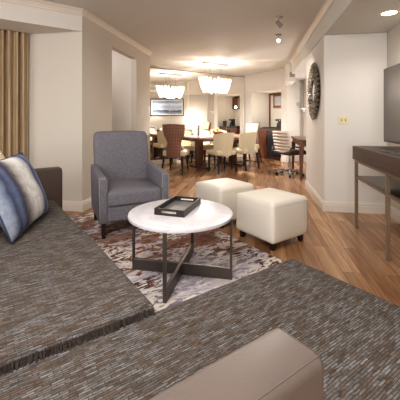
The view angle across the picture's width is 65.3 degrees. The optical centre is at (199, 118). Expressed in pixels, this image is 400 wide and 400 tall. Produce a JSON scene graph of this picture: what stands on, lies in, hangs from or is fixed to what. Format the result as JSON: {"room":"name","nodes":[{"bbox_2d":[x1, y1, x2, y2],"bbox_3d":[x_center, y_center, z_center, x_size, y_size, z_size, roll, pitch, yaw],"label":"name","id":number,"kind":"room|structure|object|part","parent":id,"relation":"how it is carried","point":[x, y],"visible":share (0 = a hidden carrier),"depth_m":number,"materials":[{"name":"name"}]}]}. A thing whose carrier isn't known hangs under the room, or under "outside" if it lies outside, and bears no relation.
{"room":"living room","nodes":[
{"label":"living room","id":0,"kind":"room"},
{"bbox_2d":[28,32,74,200],"bbox_3d":[-1.966,-0.102,4.020,0.832,2.505,0.100,0,0,10],"label":"wall","id":1,"kind":"structure","parent":0,"point":[51,97],"depth_m":3.95,"materials":[{"name":"paint"}]},
{"bbox_2d":[62,200,82,211],"bbox_3d":[-1.835,1.087,3.939,0.777,0.125,0.016,0,0,10],"label":"baseboard","id":2,"kind":"structure","parent":1,"relation":"attached to","point":[77,206],"depth_m":3.89,"materials":[{"name":"paint"}]},
{"bbox_2d":[75,16,149,200],"bbox_3d":[-1.294,-0.102,5.144,0.100,2.505,2.547,0,0,10],"label":"wall","id":3,"kind":"structure","parent":0,"point":[94,45],"depth_m":4.26,"materials":[{"name":"paint"}]},
{"bbox_2d":[0,1,81,33],"bbox_3d":[-3.356,-1.222,2.897,4.225,0.265,0.555,0,0,-35],"label":"soffit","id":4,"kind":"object","parent":3,"relation":"attached to","point":[13,17],"depth_m":3.66,"materials":[{"name":"white paint"}]},
{"bbox_2d":[0,29,28,158],"bbox_3d":[-3.318,0.022,3.158,2.802,2.215,0.110,0,0,-35],"label":"window curtain","id":5,"kind":"object","parent":4,"relation":"hanging from","point":[14,46],"visible":0.67,"depth_m":3.87,"materials":[{"name":"beige fabric"}]},
{"bbox_2d":[0,0,82,15],"bbox_3d":[-3.179,-1.317,2.645,4.225,0.075,0.060,0,0,-35],"label":"trim","id":6,"kind":"structure","parent":3,"relation":"attached to","point":[40,4],"depth_m":3.64,"materials":[{"name":"paint"}]},
{"bbox_2d":[83,197,91,210],"bbox_3d":[-1.387,1.087,4.285,0.016,0.125,0.823,0,0,10],"label":"baseboard","id":7,"kind":"structure","parent":3,"relation":"attached to","point":[87,203],"depth_m":3.98,"materials":[{"name":"paint"}]},
{"bbox_2d":[82,10,151,55],"bbox_3d":[-1.216,-1.317,5.130,0.060,0.075,2.547,0,0,10],"label":"trim","id":8,"kind":"structure","parent":3,"relation":"attached to","point":[86,14],"depth_m":4.67,"materials":[{"name":"paint"}]},
{"bbox_2d":[112,50,130,130],"bbox_3d":[-1.873,-0.102,5.840,1.282,2.505,0.100,0,0,10],"label":"wall","id":9,"kind":"structure","parent":0,"point":[121,64],"depth_m":5.71,"materials":[{"name":"white paint"}]},
{"bbox_2d":[42,0,324,74],"bbox_3d":[-0.609,-1.405,5.184,9.000,0.100,16.000,0,0,10],"label":"ceiling","id":10,"kind":"structure","parent":0,"point":[239,34],"depth_m":4.67,"materials":[{"name":"paint"}]},
{"bbox_2d":[198,61,230,93],"bbox_3d":[0.376,-0.985,7.588,0.968,0.739,0.406,0,0,-35],"label":"chandelier","id":11,"kind":"object","parent":10,"relation":"hanging from","point":[205,84],"visible":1,"depth_m":7.45,"materials":[{"name":"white glass"}]},
{"bbox_2d":[275,16,282,27],"bbox_3d":[1.049,-1.285,4.151,0.104,0.140,0.100,0,0,10],"label":"spotlight","id":12,"kind":"object","parent":10,"relation":"attached to","point":[278,23],"visible":1,"depth_m":4.13,"materials":[{"name":"grey metal"}]},
{"bbox_2d":[289,0,334,63],"bbox_3d":[1.220,-1.317,2.196,0.060,0.075,10.350,0,0,10],"label":"trim","id":13,"kind":"structure","parent":10,"relation":"attached to","point":[327,4],"depth_m":4.41,"materials":[{"name":"paint"}]},
{"bbox_2d":[150,65,244,160],"bbox_3d":[-0.913,-0.102,8.094,5.590,2.505,0.116,0,0,-35],"label":"mirror","id":14,"kind":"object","parent":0,"point":[176,96],"depth_m":8.48,"materials":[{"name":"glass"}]},
{"bbox_3d":[-1.105,-0.122,7.899,0.740,2.315,0.012,0,0,-35],"label":"mirror panel","id":15,"kind":"part","parent":14,"relation":"part of","materials":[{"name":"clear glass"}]},
{"bbox_3d":[-0.560,-0.122,8.280,0.570,2.315,0.012,0,0,-35],"label":"mirror panel","id":16,"kind":"part","parent":14,"relation":"part of","materials":[{"name":"clear glass"}]},
{"bbox_3d":[-0.699,-1.292,8.182,5.040,0.021,0.014,0,0,-35],"label":"rail","id":17,"kind":"part","parent":14,"relation":"part of","materials":[{"name":"white"}]},
{"bbox_2d":[151,153,242,163],"bbox_3d":[-0.809,1.095,8.103,5.370,0.110,0.016,0,0,-35],"label":"baseboard","id":18,"kind":"structure","parent":14,"relation":"attached to","point":[238,154],"depth_m":8.24,"materials":[{"name":"paint"}]},
{"bbox_3d":[-0.061,-0.122,8.630,0.630,2.315,0.012,0,0,-35],"label":"mirror panel","id":19,"kind":"part","parent":14,"relation":"part of","materials":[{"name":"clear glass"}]},
{"bbox_3d":[0.492,-0.122,9.017,0.700,2.315,0.012,0,0,-35],"label":"mirror panel","id":20,"kind":"part","parent":14,"relation":"part of","materials":[{"name":"clear glass"}]},
{"bbox_3d":[1.074,-0.122,9.424,0.700,2.315,0.012,0,0,-35],"label":"mirror panel","id":21,"kind":"part","parent":14,"relation":"part of","materials":[{"name":"clear glass"}]},
{"bbox_2d":[64,156,399,305],"bbox_3d":[-0.609,1.200,5.184,9.000,0.100,16.000,0,0,10],"label":"floor","id":22,"kind":"structure","parent":0,"point":[332,245],"depth_m":3.11,"materials":[{"name":"brown wood"}]},
{"bbox_2d":[162,124,189,174],"bbox_3d":[-0.526,0.628,6.720,0.494,1.051,0.640,0,0,12],"label":"dining chair","id":23,"kind":"object","parent":22,"relation":"on","point":[173,133],"visible":0.99,"depth_m":6.49,"materials":[{"name":"brown fabric"}]},
{"bbox_3d":[-0.510,0.722,6.793,0.480,0.137,0.490,0,0,12],"label":"seat","id":24,"kind":"part","parent":23,"relation":"part of","materials":[{"name":"beige fabric"}]},
{"bbox_3d":[-0.368,0.964,6.471,0.048,0.380,0.128,0,0,3],"label":"leg","id":25,"kind":"part","parent":23,"relation":"part of","materials":[{"name":"brown wood"}]},
{"bbox_3d":[-0.274,0.965,6.942,0.042,0.371,0.042,0,0,12],"label":"leg","id":26,"kind":"part","parent":23,"relation":"part of","materials":[{"name":"brown wood"}]},
{"bbox_2d":[69,212,283,311],"bbox_3d":[-0.495,1.144,2.699,1.685,0.010,2.750,0,0,-35],"label":"area rug","id":27,"kind":"object","parent":22,"relation":"on","point":[211,247],"visible":0.25,"depth_m":2.62,"materials":[{"name":"carpet"}]},
{"bbox_2d":[91,131,168,238],"bbox_3d":[-0.800,0.639,3.420,0.702,0.996,0.820,0,0,-25],"label":"armchair","id":28,"kind":"object","parent":27,"relation":"on","point":[123,177],"visible":0.97,"depth_m":3.45,"materials":[{"name":"fabric"}]},
{"bbox_3d":[-1.058,0.750,3.244,0.086,0.489,0.710,0,0,-25],"label":"armrest","id":29,"kind":"part","parent":28,"relation":"part of","materials":[{"name":"fabric"}]},
{"bbox_3d":[-0.919,1.060,2.976,0.046,0.155,0.049,0,0,-25],"label":"leg","id":30,"kind":"part","parent":28,"relation":"part of","materials":[{"name":"brown wood"}]},
{"bbox_3d":[-0.920,0.516,3.676,0.630,0.749,0.255,0,0,-25],"label":"backrest","id":31,"kind":"part","parent":28,"relation":"part of","materials":[{"name":"fabric"}]},
{"bbox_3d":[-0.777,0.910,3.370,0.660,0.160,0.660,0,0,-25],"label":"seat","id":32,"kind":"part","parent":28,"relation":"part of","materials":[{"name":"fabric"}]},
{"bbox_2d":[106,178,161,206],"bbox_3d":[-0.752,0.761,3.315,0.558,0.168,0.588,0,0,-25],"label":"seat cushion","id":33,"kind":"object","parent":28,"relation":"on","point":[120,192],"depth_m":3.10,"materials":[{"name":"fabric"}]},
{"bbox_3d":[-0.500,0.750,3.504,0.086,0.489,0.710,0,0,-25],"label":"armrest","id":34,"kind":"part","parent":28,"relation":"part of","materials":[{"name":"fabric"}]},
{"bbox_2d":[128,198,232,302],"bbox_3d":[-0.141,0.909,2.296,0.762,0.460,0.762,0,0,12],"label":"coffee table","id":35,"kind":"object","parent":27,"relation":"on","point":[209,215],"visible":0.91,"depth_m":2.22,"materials":[{"name":"white stone"}]},
{"bbox_3d":[-0.504,0.922,2.374,0.016,0.433,0.024,0,0,12],"label":"leg","id":36,"kind":"part","parent":35,"relation":"part of","materials":[{"name":"brown metal"}]},
{"bbox_3d":[-0.218,0.922,1.933,0.024,0.433,0.016,0,0,12],"label":"leg","id":37,"kind":"part","parent":35,"relation":"part of","materials":[{"name":"brown metal"}]},
{"bbox_2d":[154,196,200,217],"bbox_3d":[-0.160,0.655,2.359,0.226,0.047,0.378,0,0,18],"label":"serving tray","id":38,"kind":"object","parent":35,"relation":"on","point":[175,206],"visible":1,"depth_m":2.35,"materials":[{"name":"wood"}]},
{"bbox_3d":[-0.160,0.669,2.359,0.204,0.002,0.354,0,0,18],"label":"mirror panel","id":39,"kind":"part","parent":38,"relation":"part of","materials":[{"name":"silver metal"}]},
{"bbox_3d":[-0.064,0.922,2.659,0.024,0.433,0.016,0,0,12],"label":"leg","id":40,"kind":"part","parent":35,"relation":"part of","materials":[{"name":"brown metal"}]},
{"bbox_3d":[0.222,0.922,2.219,0.016,0.433,0.024,0,0,12],"label":"leg","id":41,"kind":"part","parent":35,"relation":"part of","materials":[{"name":"brown metal"}]},
{"bbox_2d":[0,167,399,399],"bbox_3d":[-0.688,0.744,1.618,1.970,0.788,2.840,0,0,-35],"label":"sectional sofa","id":42,"kind":"object","parent":27,"relation":"on","point":[74,326],"visible":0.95,"depth_m":1.05,"materials":[{"name":"grey fabric"}]},
{"bbox_2d":[0,152,49,242],"bbox_3d":[-1.193,0.472,2.042,0.255,0.443,0.647,0,0,-8],"label":"throw pillow","id":43,"kind":"object","parent":42,"relation":"on","point":[23,199],"visible":1,"depth_m":1.91,"materials":[{"name":"fabric"}]},
{"bbox_3d":[-1.708,0.755,2.570,1.050,0.630,0.110,0,0,-35],"label":"armrest","id":44,"kind":"part","parent":42,"relation":"part of","materials":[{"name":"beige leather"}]},
{"bbox_2d":[0,233,153,373],"bbox_3d":[-0.739,0.787,1.352,0.740,0.186,0.947,0,0,-35],"label":"seat cushion","id":45,"kind":"object","parent":42,"relation":"on","point":[60,295],"depth_m":1.20,"materials":[{"name":"grey fabric"}]},
{"bbox_2d":[0,259,399,399],"bbox_3d":[0.076,0.810,0.894,1.550,0.160,0.778,0,0,-35],"label":"cushion","id":46,"kind":"object","parent":42,"relation":"on","point":[355,332],"depth_m":1.02,"materials":[{"name":"grey fabric"}]},
{"bbox_3d":[-0.196,0.752,0.343,0.972,0.636,0.117,0,0,-35],"label":"armrest","id":47,"kind":"part","parent":42,"relation":"part of","materials":[{"name":"beige leather"}]},
{"bbox_2d":[171,131,194,166],"bbox_3d":[-0.408,0.719,7.784,0.550,0.867,0.560,0,0,-35],"label":"dining chair","id":48,"kind":"object","parent":22,"relation":"on","point":[186,144],"visible":0.32,"depth_m":7.82,"materials":[{"name":"beige fabric"}]},
{"bbox_3d":[-0.477,0.537,7.882,0.550,0.505,0.320,0,0,-35],"label":"backrest","id":49,"kind":"part","parent":48,"relation":"part of","materials":[{"name":"beige fabric"}]},
{"bbox_3d":[-0.382,0.722,7.747,0.470,0.117,0.470,0,0,-35],"label":"seat","id":50,"kind":"part","parent":48,"relation":"part of","materials":[{"name":"beige fabric"}]},
{"bbox_2d":[191,130,214,163],"bbox_3d":[0.075,0.719,8.122,0.550,0.867,0.560,0,0,-35],"label":"dining chair","id":51,"kind":"object","parent":22,"relation":"on","point":[206,145],"visible":0.3,"depth_m":8.16,"materials":[{"name":"beige fabric"}]},
{"bbox_3d":[0.006,0.537,8.220,0.550,0.505,0.320,0,0,-35],"label":"backrest","id":52,"kind":"part","parent":51,"relation":"part of","materials":[{"name":"beige fabric"}]},
{"bbox_3d":[0.101,0.722,8.085,0.470,0.117,0.470,0,0,-35],"label":"seat","id":53,"kind":"part","parent":51,"relation":"part of","materials":[{"name":"beige fabric"}]},
{"bbox_2d":[182,134,242,169],"bbox_3d":[0.404,0.775,7.583,1.720,0.750,1.040,0,0,-35],"label":"dining table","id":54,"kind":"object","parent":22,"relation":"on","point":[199,140],"visible":0.57,"depth_m":7.21,"materials":[{"name":"brown wood"}]},
{"bbox_2d":[197,125,199,135],"bbox_3d":[-0.034,0.275,7.545,0.068,0.250,0.068,0,0,10],"label":"vase","id":55,"kind":"object","parent":54,"relation":"on","point":[198,128],"visible":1,"depth_m":7.52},
{"bbox_2d":[210,129,226,162],"bbox_3d":[0.558,0.719,8.460,0.550,0.867,0.560,0,0,-35],"label":"dining chair","id":56,"kind":"object","parent":22,"relation":"on","point":[211,130],"visible":0.11,"depth_m":8.60,"materials":[{"name":"beige fabric"}]},
{"bbox_2d":[207,133,236,173],"bbox_3d":[0.484,0.719,6.798,0.550,0.867,0.560,0,0,-27],"label":"dining chair","id":57,"kind":"object","parent":22,"relation":"on","point":[222,142],"visible":1,"depth_m":6.59,"materials":[{"name":"beige fabric"}]},
{"bbox_3d":[0.202,0.960,6.913,0.040,0.381,0.042,0,0,-27],"label":"leg","id":58,"kind":"part","parent":57,"relation":"part of","materials":[{"name":"brown wood"}]},
{"bbox_3d":[0.388,0.959,6.534,0.052,0.386,0.082,0,0,-27],"label":"leg","id":59,"kind":"part","parent":57,"relation":"part of","materials":[{"name":"brown wood"}]},
{"bbox_3d":[0.464,0.722,6.838,0.470,0.117,0.470,0,0,-27],"label":"seat","id":60,"kind":"part","parent":57,"relation":"part of","materials":[{"name":"beige fabric"}]},
{"bbox_3d":[0.539,0.537,6.691,0.550,0.505,0.320,0,0,-27],"label":"backrest","id":61,"kind":"part","parent":57,"relation":"part of","materials":[{"name":"beige fabric"}]},
{"bbox_3d":[0.755,0.959,6.721,0.052,0.386,0.082,0,0,-27],"label":"leg","id":62,"kind":"part","parent":57,"relation":"part of","materials":[{"name":"brown wood"}]},
{"bbox_2d":[195,178,253,227],"bbox_3d":[0.276,0.934,3.563,0.497,0.437,0.497,0,0,-35],"label":"ottoman","id":63,"kind":"object","parent":22,"relation":"on","point":[224,191],"visible":0.53,"depth_m":3.38,"materials":[{"name":"beige leather"}]},
{"bbox_2d":[231,132,259,170],"bbox_3d":[1.047,0.719,7.191,0.550,0.867,0.560,0,0,-39],"label":"dining chair","id":64,"kind":"object","parent":22,"relation":"on","point":[247,141],"visible":0.95,"depth_m":6.98,"materials":[{"name":"beige fabric"}]},
{"bbox_3d":[1.018,0.722,7.226,0.470,0.117,0.470,0,0,-39],"label":"seat","id":65,"kind":"part","parent":64,"relation":"part of","materials":[{"name":"beige fabric"}]},
{"bbox_3d":[1.007,0.959,6.913,0.052,0.386,0.082,0,0,-39],"label":"leg","id":66,"kind":"part","parent":64,"relation":"part of","materials":[{"name":"brown wood"}]},
{"bbox_3d":[1.122,0.537,7.098,0.550,0.505,0.320,0,0,-39],"label":"backrest","id":67,"kind":"part","parent":64,"relation":"part of","materials":[{"name":"beige fabric"}]},
{"bbox_3d":[1.327,0.959,7.172,0.052,0.386,0.082,0,0,-39],"label":"leg","id":68,"kind":"part","parent":64,"relation":"part of","materials":[{"name":"brown wood"}]},
{"bbox_2d":[237,123,261,162],"bbox_3d":[1.285,0.628,8.259,0.640,1.051,0.494,0,0,-33],"label":"dining chair","id":69,"kind":"object","parent":22,"relation":"on","point":[250,127],"visible":0.41,"depth_m":8.37,"materials":[{"name":"beige fabric"}]},
{"bbox_3d":[1.405,0.433,8.337,0.280,0.634,0.470,0,0,-33],"label":"backrest","id":70,"kind":"part","parent":69,"relation":"part of","materials":[{"name":"beige fabric"}]},
{"bbox_2d":[258,93,280,160],"bbox_3d":[2.227,0.177,9.215,0.760,1.945,1.133,0,0,-35],"label":"bar cabinet","id":71,"kind":"object","parent":22,"relation":"on","point":[265,138],"depth_m":9.18,"materials":[{"name":"brown wood"}]},
{"bbox_3d":[1.846,0.710,9.154,0.025,0.730,0.300,0,0,-35],"label":"door","id":72,"kind":"part","parent":71,"relation":"part of","materials":[{"name":"brown wood"}]},
{"bbox_2d":[267,131,280,157],"bbox_3d":[2.280,0.710,8.939,0.510,0.720,0.490,0,0,-35],"label":"mini fridge","id":73,"kind":"object","parent":71,"relation":"in","point":[270,143],"depth_m":8.88,"materials":[{"name":"black metal"}]},
{"bbox_3d":[2.526,-0.273,9.425,0.030,1.045,1.133,0,0,-35],"label":"frame","id":74,"kind":"part","parent":71,"relation":"part of","materials":[{"name":"brown wood"}]},
{"bbox_3d":[2.547,-0.247,9.410,0.012,0.995,1.085,0,0,-35],"label":"panel","id":75,"kind":"part","parent":71,"relation":"part of","materials":[{"name":"white paint"}]},
{"bbox_3d":[2.546,-0.550,9.285,0.125,0.400,0.850,0,0,-35],"label":"wall cabinet","id":76,"kind":"part","parent":71,"relation":"part of","materials":[{"name":"brown wood"}]},
{"bbox_3d":[2.360,-0.550,9.459,0.006,0.280,0.250,0,0,-35],"label":"glass pane","id":77,"kind":"part","parent":71,"relation":"part of","materials":[{"name":"white glass"}]},
{"bbox_2d":[236,188,307,250],"bbox_3d":[0.684,0.934,3.006,0.497,0.437,0.497,0,0,-35],"label":"ottoman","id":78,"kind":"object","parent":22,"relation":"on","point":[273,216],"visible":1,"depth_m":2.83,"materials":[{"name":"beige leather"}]},
{"bbox_2d":[272,131,305,176],"bbox_3d":[1.819,0.695,6.401,0.630,0.910,0.576,0,0,-28],"label":"office chair","id":79,"kind":"object","parent":22,"relation":"on","point":[281,139],"visible":0.98,"depth_m":6.23,"materials":[{"name":"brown leather"}]},
{"bbox_3d":[1.631,0.465,6.287,0.189,0.450,0.450,0,0,-28],"label":"backrest","id":80,"kind":"part","parent":79,"relation":"part of","materials":[{"name":"leather"}]},
{"bbox_3d":[1.839,0.675,6.398,0.480,0.090,0.480,0,0,-28],"label":"seat","id":81,"kind":"part","parent":79,"relation":"part of","materials":[{"name":"brown leather"}]},
{"bbox_2d":[291,136,305,180],"bbox_3d":[2.319,0.770,6.415,0.720,0.761,1.360,0,0,10],"label":"writing desk","id":82,"kind":"object","parent":22,"relation":"on","point":[299,140],"visible":0.39,"depth_m":5.85,"materials":[{"name":"brown wood"}]},
{"bbox_3d":[2.122,0.830,7.079,0.080,0.643,0.080,0,0,10],"label":"leg","id":83,"kind":"part","parent":82,"relation":"part of","materials":[{"name":"brown wood"}]},
{"bbox_3d":[1.906,0.830,5.858,0.080,0.643,0.080,0,0,10],"label":"leg","id":84,"kind":"part","parent":82,"relation":"part of","materials":[{"name":"brown wood"}]},
{"bbox_2d":[353,146,399,260],"bbox_3d":[1.722,0.719,2.311,0.520,0.862,2.050,0,0,10],"label":"media console","id":85,"kind":"object","parent":22,"relation":"on","point":[388,164],"visible":1,"depth_m":2.74,"materials":[{"name":"brown wood"}]},
{"bbox_3d":[1.667,0.790,3.327,0.030,0.720,0.030,0,0,10],"label":"leg","id":86,"kind":"part","parent":85,"relation":"part of","materials":[{"name":"brown metal"}]},
{"bbox_3d":[1.722,0.443,2.311,0.490,0.025,2.010,0,0,10],"label":"frame","id":87,"kind":"part","parent":85,"relation":"part of","materials":[{"name":"brown wood"}]},
{"bbox_3d":[1.722,0.615,2.311,0.490,0.020,2.010,0,0,10],"label":"shelf frame","id":88,"kind":"part","parent":85,"relation":"part of","materials":[{"name":"brown metal"}]},
{"bbox_2d":[359,176,399,198],"bbox_3d":[1.722,0.609,2.311,0.434,0.012,1.954,0,0,10],"label":"shelf","id":89,"kind":"object","parent":85,"relation":"attached to","point":[378,182],"depth_m":2.92,"materials":[{"name":"brown wood"}]},
{"bbox_3d":[1.528,0.790,2.539,0.030,0.720,0.030,0,0,10],"label":"leg","id":90,"kind":"part","parent":85,"relation":"part of","materials":[{"name":"brown metal"}]},
{"bbox_2d":[380,63,399,155],"bbox_3d":[1.723,-0.107,2.499,0.305,0.790,1.320,0,0,10],"label":"television","id":91,"kind":"object","parent":85,"relation":"on","point":[391,74],"visible":1,"depth_m":2.94,"materials":[{"name":"black plastic"}]},
{"bbox_3d":[1.758,-0.138,2.493,0.043,0.730,1.320,0,0,10],"label":"casing","id":92,"kind":"part","parent":91,"relation":"part of","materials":[{"name":"black plastic"}]},
{"bbox_2d":[245,69,286,156],"bbox_3d":[2.196,-0.102,9.295,0.880,2.505,1.710,0,0,-35],"label":"wall","id":93,"kind":"structure","parent":0,"point":[258,86],"depth_m":9.44,"materials":[{"name":"white paint"}]},
{"bbox_2d":[284,61,295,85],"bbox_3d":[2.255,-1.117,7.878,0.155,0.475,1.200,0,0,10],"label":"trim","id":94,"kind":"structure","parent":93,"relation":"attached to","point":[288,81],"depth_m":7.56,"materials":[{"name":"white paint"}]},
{"bbox_2d":[289,71,294,77],"bbox_3d":[2.149,-1.035,7.281,0.150,0.150,0.012,0,0,10],"label":"air vent","id":95,"kind":"object","parent":93,"relation":"attached to","point":[291,75],"visible":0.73,"depth_m":7.28,"materials":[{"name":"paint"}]},
{"bbox_2d":[287,80,302,161],"bbox_3d":[2.583,0.050,8.483,0.575,2.200,0.069,0,0,-21],"label":"wall","id":96,"kind":"structure","parent":0,"point":[295,91],"depth_m":8.45,"materials":[{"name":"white paint"}]},
{"bbox_2d":[303,79,305,162],"bbox_3d":[2.978,0.050,8.309,0.380,2.200,0.800,0,0,10],"label":"wall","id":97,"kind":"structure","parent":0,"point":[304,81],"depth_m":8.32,"materials":[{"name":"paint"}]},
{"bbox_2d":[292,0,399,80],"bbox_3d":[1.744,-1.202,2.891,0.730,0.305,12.100,0,0,10],"label":"ceiling","id":98,"kind":"structure","parent":0,"point":[344,16],"depth_m":3.43,"materials":[{"name":"paint"}]},
{"bbox_2d":[378,9,399,15],"bbox_3d":[1.869,-1.047,3.082,0.188,0.006,0.188,0,0,10],"label":"recessed light","id":99,"kind":"object","parent":98,"relation":"in","point":[393,11],"visible":1,"depth_m":3.07,"materials":[{"name":"paint"}]},
{"bbox_2d":[306,32,386,203],"bbox_3d":[2.031,0.050,4.520,0.730,2.200,1.392,0,0,10],"label":"wall pillar","id":100,"kind":"structure","parent":0,"point":[351,67],"depth_m":3.86,"materials":[{"name":"white paint"}]},
{"bbox_2d":[307,63,319,119],"bbox_3d":[1.624,-0.398,4.487,0.056,0.815,0.814,0,0,10],"label":"round mirror","id":101,"kind":"object","parent":100,"relation":"attached to","point":[313,90],"visible":1,"depth_m":4.37,"materials":[{"name":"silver metal"}]},
{"bbox_2d":[305,180,323,210],"bbox_3d":[1.662,1.087,4.578,0.016,0.125,1.406,0,0,10],"label":"baseboard","id":102,"kind":"structure","parent":100,"relation":"attached to","point":[314,194],"depth_m":4.44,"materials":[{"name":"paint"}]},
{"bbox_2d":[338,116,347,123],"bbox_3d":[1.771,0.015,3.851,0.116,0.100,0.016,0,0,10],"label":"switch plate","id":103,"kind":"object","parent":100,"relation":"attached to","point":[341,119],"visible":1,"depth_m":3.85,"materials":[{"name":"beige plastic"}]},
{"bbox_2d":[323,201,384,213],"bbox_3d":[1.901,1.087,3.828,0.744,0.125,0.016,0,0,10],"label":"baseboard","id":104,"kind":"structure","parent":100,"relation":"attached to","point":[329,206],"depth_m":3.83,"materials":[{"name":"paint"}]},
{"bbox_2d":[387,24,399,210],"bbox_3d":[2.074,-0.102,2.376,0.100,2.505,11.200,0,0,10],"label":"wall","id":105,"kind":"structure","parent":0,"point":[393,36],"depth_m":3.61,"materials":[{"name":"paint"}]},
{"bbox_2d":[390,206,399,223],"bbox_3d":[1.651,1.087,0.313,0.016,0.125,6.990,0,0,10],"label":"baseboard","id":106,"kind":"structure","parent":105,"relation":"attached to","point":[394,213],"depth_m":3.55,"materials":[{"name":"paint"}]}
]}

